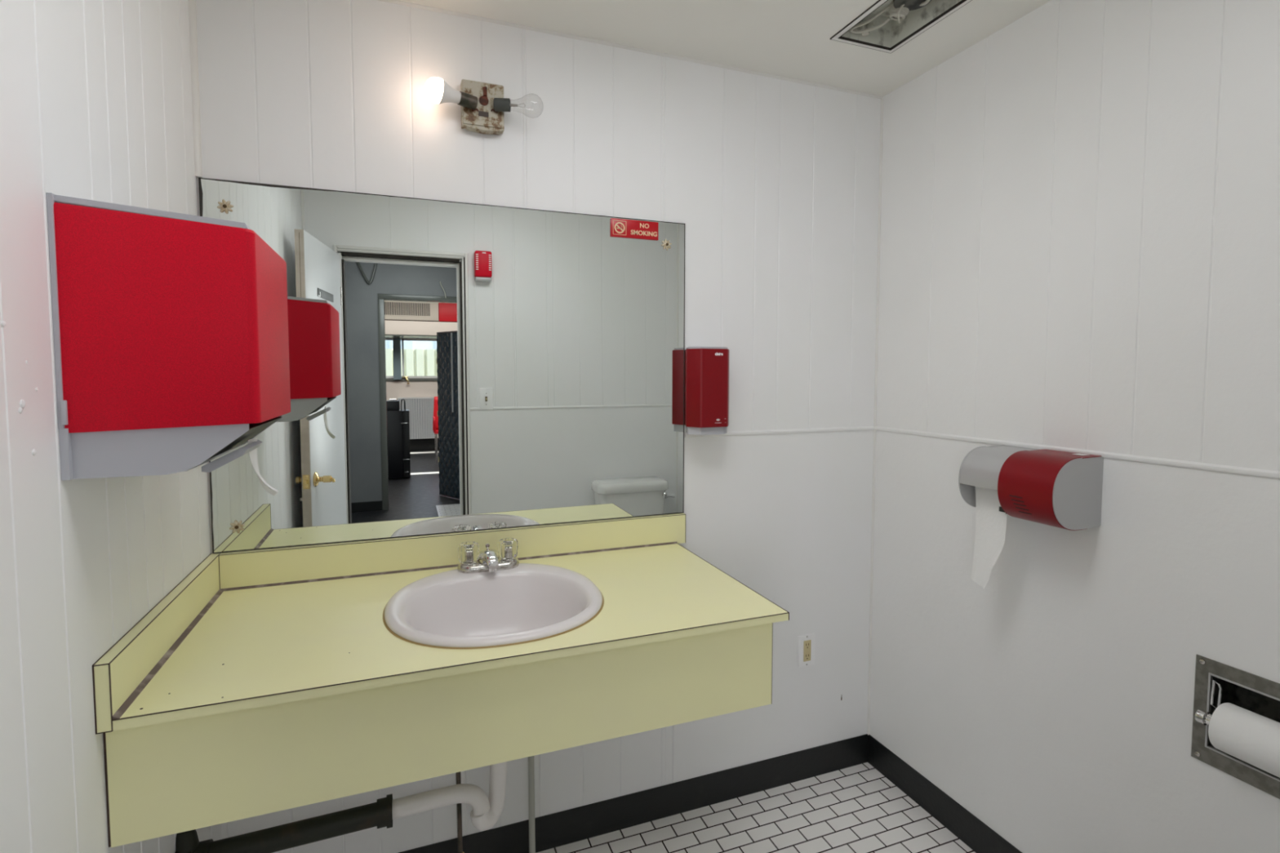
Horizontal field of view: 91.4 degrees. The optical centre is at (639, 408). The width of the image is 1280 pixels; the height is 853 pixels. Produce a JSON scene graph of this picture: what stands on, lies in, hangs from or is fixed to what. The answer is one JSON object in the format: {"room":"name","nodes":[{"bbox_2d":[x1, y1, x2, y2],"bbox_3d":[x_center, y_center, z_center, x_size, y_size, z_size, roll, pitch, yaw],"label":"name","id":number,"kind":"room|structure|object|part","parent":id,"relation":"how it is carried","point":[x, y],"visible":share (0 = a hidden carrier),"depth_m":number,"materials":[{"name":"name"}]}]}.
{"room":"public restroom","nodes":[
{"label":"public restroom","id":0,"kind":"room"},
{"bbox_2d":[0,0,222,852],"bbox_3d":[-0.784,0.194,0.690,0.103,2.368,1.714,-1,3,-21],"label":"wall","id":1,"kind":"structure","parent":0,"point":[96,104],"depth_m":0.88,"materials":[{"name":"white paint"}]},
{"bbox_2d":[46,192,290,480],"bbox_3d":[-0.739,-0.102,1.032,0.240,0.397,0.301,-1,3,-21],"label":"paper towel dispenser","id":2,"kind":"object","parent":1,"relation":"attached to","point":[171,329],"visible":1,"depth_m":0.90,"materials":[{"name":"red plastic"}]},
{"bbox_2d":[248,437,278,495],"bbox_3d":[-0.648,0.104,1.075,0.034,0.105,0.060,-1,3,-21],"label":"paper towel","id":3,"kind":"object","parent":2,"relation":"hanging from","point":[253,454],"visible":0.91,"depth_m":1.07,"materials":[{"name":"white paper"}]},
{"bbox_2d":[175,761,507,852],"bbox_3d":[-0.632,0.825,1.369,0.672,0.338,0.079,-1,3,-20],"label":"drain pipe","id":4,"kind":"object","parent":1,"relation":"attached to","point":[486,811],"visible":0.82,"depth_m":1.37,"materials":[{"name":"plastic"}]},
{"bbox_3d":[-0.458,0.913,1.439,0.219,0.067,0.054,-1,3,-13],"label":"waste arm","id":5,"kind":"part","parent":4,"relation":"part of","materials":[{"name":"white plastic"}]},
{"bbox_2d":[195,0,880,852],"bbox_3d":[-0.122,0.126,1.910,2.010,2.368,0.101,-1,3,-21],"label":"wall","id":6,"kind":"structure","parent":0,"point":[773,184],"depth_m":1.94,"materials":[{"name":"white paint"}]},
{"bbox_2d":[188,0,202,177],"bbox_3d":[-1.035,-0.788,1.451,0.012,0.492,0.012,-1,3,-21],"label":"trim","id":7,"kind":"structure","parent":6,"relation":"attached to","point":[192,3],"depth_m":1.45,"materials":[{"name":"white paint"}]},
{"bbox_2d":[92,512,789,848],"bbox_3d":[-0.343,0.508,1.460,1.262,0.303,0.624,-1,3,-21],"label":"countertop","id":8,"kind":"structure","parent":6,"relation":"attached to","point":[267,681],"depth_m":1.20,"materials":[{"name":"yellow laminate"}]},
{"bbox_2d":[457,537,519,573],"bbox_3d":[-0.391,0.389,1.628,0.160,0.069,0.128,-1,3,-21],"label":"faucet","id":9,"kind":"object","parent":8,"relation":"on","point":[471,560],"visible":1,"depth_m":1.62,"materials":[{"name":"silver metal"}]},
{"bbox_3d":[-0.448,0.377,1.634,0.050,0.047,0.050,0,3,2],"label":"handle","id":10,"kind":"part","parent":9,"relation":"part of","materials":[{"name":"clear plastic"}]},
{"bbox_3d":[-0.448,0.389,1.635,0.040,0.037,0.040,-1,3,-21],"label":"stem","id":11,"kind":"part","parent":9,"relation":"part of","materials":[{"name":"silver metal"}]},
{"bbox_3d":[-0.408,0.384,1.673,0.012,0.042,0.012,-1,3,-21],"label":"pop rod","id":12,"kind":"part","parent":9,"relation":"part of","materials":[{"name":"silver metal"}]},
{"bbox_3d":[-0.389,0.393,1.623,0.060,0.042,0.118,-1,3,-21],"label":"spout","id":13,"kind":"part","parent":9,"relation":"part of","materials":[{"name":"silver metal"}]},
{"bbox_3d":[-0.353,0.375,1.671,0.050,0.047,0.050,-3,4,-43],"label":"handle","id":14,"kind":"part","parent":9,"relation":"part of","materials":[{"name":"clear plastic"}]},
{"bbox_3d":[-0.353,0.387,1.671,0.040,0.037,0.040,-1,3,-21],"label":"stem","id":15,"kind":"part","parent":9,"relation":"part of","materials":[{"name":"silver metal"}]},
{"bbox_2d":[382,563,604,649],"bbox_3d":[-0.333,0.540,1.455,0.489,0.214,0.507,-1,3,-21],"label":"washbasin","id":16,"kind":"object","parent":8,"relation":"in","point":[526,602],"visible":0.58,"depth_m":1.54,"materials":[{"name":"white ceramic"}]},
{"bbox_2d":[198,177,684,553],"bbox_3d":[-0.449,-0.106,1.711,1.256,0.895,0.014,-1,3,-21],"label":"wall mirror","id":17,"kind":"object","parent":6,"relation":"attached to","point":[455,366],"visible":0.97,"depth_m":1.69,"materials":[{"name":"white mirror"}]},
{"bbox_2d":[610,217,658,239],"bbox_3d":[-0.015,-0.530,1.851,0.150,0.053,0.006,-1,3,-21],"label":"no smoking sign","id":18,"kind":"object","parent":17,"relation":"attached to","point":[621,228],"visible":1,"depth_m":1.85,"materials":[{"name":"red plastic"}]},
{"bbox_2d":[218,512,685,589],"bbox_3d":[-0.441,0.387,1.739,1.242,0.090,0.021,-1,3,-21],"label":"backsplash","id":19,"kind":"structure","parent":6,"relation":"attached to","point":[296,563],"depth_m":1.67,"materials":[{"name":"yellow laminate"}]},
{"bbox_2d":[424,76,543,134],"bbox_3d":[-0.407,-0.801,1.640,0.301,0.124,0.104,-1,3,-21],"label":"wall lamp","id":20,"kind":"object","parent":6,"relation":"attached to","point":[483,104],"visible":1,"depth_m":1.65,"materials":[{"name":"chipped cream painted rusty metal"},{"name":"dark grey plastic"},{"name":"glass"}]},
{"bbox_3d":[-0.484,-0.802,1.589,0.063,0.059,0.058,-1,3,-21],"label":"light bulb","id":21,"kind":"part","parent":20,"relation":"part of","materials":[{"name":"white glass"}]},
{"bbox_2d":[457,91,477,110],"bbox_3d":[-0.448,-0.799,1.623,0.047,0.036,0.033,-2,4,-35],"label":"socket","id":22,"kind":"object","parent":20,"relation":"attached to","point":[468,100],"depth_m":1.61,"materials":[{"name":"grey metal"}]},
{"bbox_2d":[493,97,511,111],"bbox_3d":[-0.366,-0.804,1.656,0.041,0.033,0.033,0,3,-4],"label":"socket","id":23,"kind":"object","parent":20,"relation":"attached to","point":[500,104],"depth_m":1.64,"materials":[{"name":"grey plastic"}]},
{"bbox_2d":[378,0,883,98],"bbox_3d":[-0.096,-1.050,1.797,1.996,0.007,0.006,-1,3,-21],"label":"trim","id":24,"kind":"structure","parent":6,"relation":"attached to","point":[396,2],"depth_m":1.81,"materials":[{"name":"white paint"}]},
{"bbox_2d":[399,733,868,852],"bbox_3d":[-0.104,1.260,1.924,2.010,0.103,0.006,-1,3,-21],"label":"baseboard","id":25,"kind":"structure","parent":6,"relation":"attached to","point":[563,828],"depth_m":1.99,"materials":[{"name":"black plastic"}]},
{"bbox_2d":[684,346,728,435],"bbox_3d":[0.206,-0.054,1.914,0.145,0.264,0.102,-1,3,-21],"label":"soap dispenser","id":26,"kind":"object","parent":6,"relation":"attached to","point":[706,397],"visible":1,"depth_m":1.87,"materials":[{"name":"red plastic"}]},
{"bbox_2d":[684,426,874,437],"bbox_3d":[0.485,0.078,2.082,0.736,0.014,0.006,-1,3,-21],"label":"trim","id":27,"kind":"structure","parent":6,"relation":"attached to","point":[864,428],"depth_m":2.08,"materials":[{"name":"white paint"}]},
{"bbox_2d":[797,632,815,667],"bbox_3d":[0.576,0.838,2.158,0.071,0.114,0.009,-1,3,-21],"label":"wall outlet","id":28,"kind":"object","parent":6,"relation":"attached to","point":[806,643],"visible":1,"depth_m":2.15,"materials":[{"name":"white plastic"}]},
{"bbox_2d":[803,640,811,662],"bbox_3d":[0.578,0.838,2.156,0.030,0.073,0.003,-1,3,-21],"label":"receptacle","id":29,"kind":"object","parent":28,"relation":"attached to","point":[806,643],"depth_m":2.15,"materials":[{"name":"beige plastic"}]},
{"bbox_2d":[866,97,883,735],"bbox_3d":[0.833,0.060,2.214,0.006,2.268,0.006,-1,3,-21],"label":"trim","id":30,"kind":"structure","parent":6,"relation":"attached to","point":[882,99],"depth_m":2.21,"materials":[{"name":"white paint"}]},
{"bbox_2d":[399,0,1051,96],"bbox_3d":[0.202,-1.078,0.994,2.210,0.140,1.914,-1,3,-21],"label":"ceiling","id":31,"kind":"structure","parent":0,"point":[788,38],"depth_m":1.73,"materials":[{"name":"white paint"}]},
{"bbox_2d":[829,0,971,53],"bbox_3d":[0.699,-1.079,1.663,0.220,0.082,0.321,-1,3,-21],"label":"ceiling fixture","id":32,"kind":"object","parent":31,"relation":"attached to","point":[886,25],"visible":1,"depth_m":1.74,"materials":[{"name":"white paint"}]},
{"bbox_2d":[888,0,909,20],"bbox_3d":[0.696,-1.067,1.671,0.054,0.049,0.055,-1,3,-21],"label":"socket","id":33,"kind":"object","parent":32,"relation":"attached to","point":[898,11],"depth_m":1.66,"materials":[{"name":"beige metal"}]},
{"bbox_2d":[537,762,975,852],"bbox_3d":[0.202,1.406,1.126,2.210,0.100,1.929,-1,3,-21],"label":"floor","id":34,"kind":"structure","parent":0,"point":[855,809],"depth_m":1.96,"materials":[{"name":"white tile"}]},
{"bbox_2d":[455,772,464,852],"bbox_3d":[-0.470,0.897,1.618,0.023,0.860,0.018,-1,3,-21],"label":"supply pipe","id":35,"kind":"object","parent":34,"relation":"on","point":[457,774],"visible":0.14,"depth_m":1.62,"materials":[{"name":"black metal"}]},
{"bbox_2d":[528,755,535,852],"bbox_3d":[-0.297,0.893,1.705,0.032,0.860,0.031,-1,3,-21],"label":"supply pipe","id":36,"kind":"object","parent":34,"relation":"on","point":[531,759],"visible":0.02,"depth_m":1.71,"materials":[{"name":"grey metal"}]},
{"bbox_2d":[869,0,1279,852],"bbox_3d":[1.186,0.154,1.438,0.100,2.368,1.714,-1,3,-21],"label":"wall","id":37,"kind":"structure","parent":0,"point":[1080,242],"depth_m":1.53,"materials":[{"name":"white paint"}]},
{"bbox_2d":[867,734,1022,852],"bbox_3d":[1.136,1.286,1.482,0.006,0.103,1.713,-1,3,-21],"label":"baseboard","id":38,"kind":"structure","parent":37,"relation":"attached to","point":[975,834],"depth_m":1.99,"materials":[{"name":"black plastic"}]},
{"bbox_2d":[958,444,1103,530],"bbox_3d":[0.984,0.196,1.592,0.170,0.175,0.263,-1,3,-21],"label":"dispenser","id":39,"kind":"object","parent":37,"relation":"attached to","point":[1059,489],"visible":0.99,"depth_m":1.50,"materials":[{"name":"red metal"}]},
{"bbox_2d":[971,486,1006,588],"bbox_3d":[0.959,0.314,1.665,0.115,0.328,0.098,-1,3,-21],"label":"paper towel","id":40,"kind":"object","parent":39,"relation":"hanging from","point":[990,522],"visible":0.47,"depth_m":1.65,"materials":[{"name":"white paper"}]},
{"bbox_2d":[874,426,1279,479],"bbox_3d":[1.135,0.116,1.421,0.006,0.014,1.706,-1,3,-21],"label":"trim","id":41,"kind":"structure","parent":37,"relation":"attached to","point":[1239,470],"depth_m":1.47,"materials":[{"name":"white paint"}]},
{"bbox_2d":[1191,654,1279,799],"bbox_3d":[1.260,0.641,1.204,0.118,0.223,0.295,-1,3,-21],"label":"paper holder","id":42,"kind":"object","parent":37,"relation":"attached to","point":[1216,683],"visible":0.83,"depth_m":1.29,"materials":[{"name":"metal"}]},
{"bbox_2d":[1208,702,1279,777],"bbox_3d":[1.206,0.649,1.219,0.096,0.096,0.113,-1,3,-21],"label":"toilet paper roll","id":43,"kind":"object","parent":42,"relation":"in","point":[1248,736],"visible":1,"depth_m":1.21,"materials":[{"name":"white paper"}]}
]}

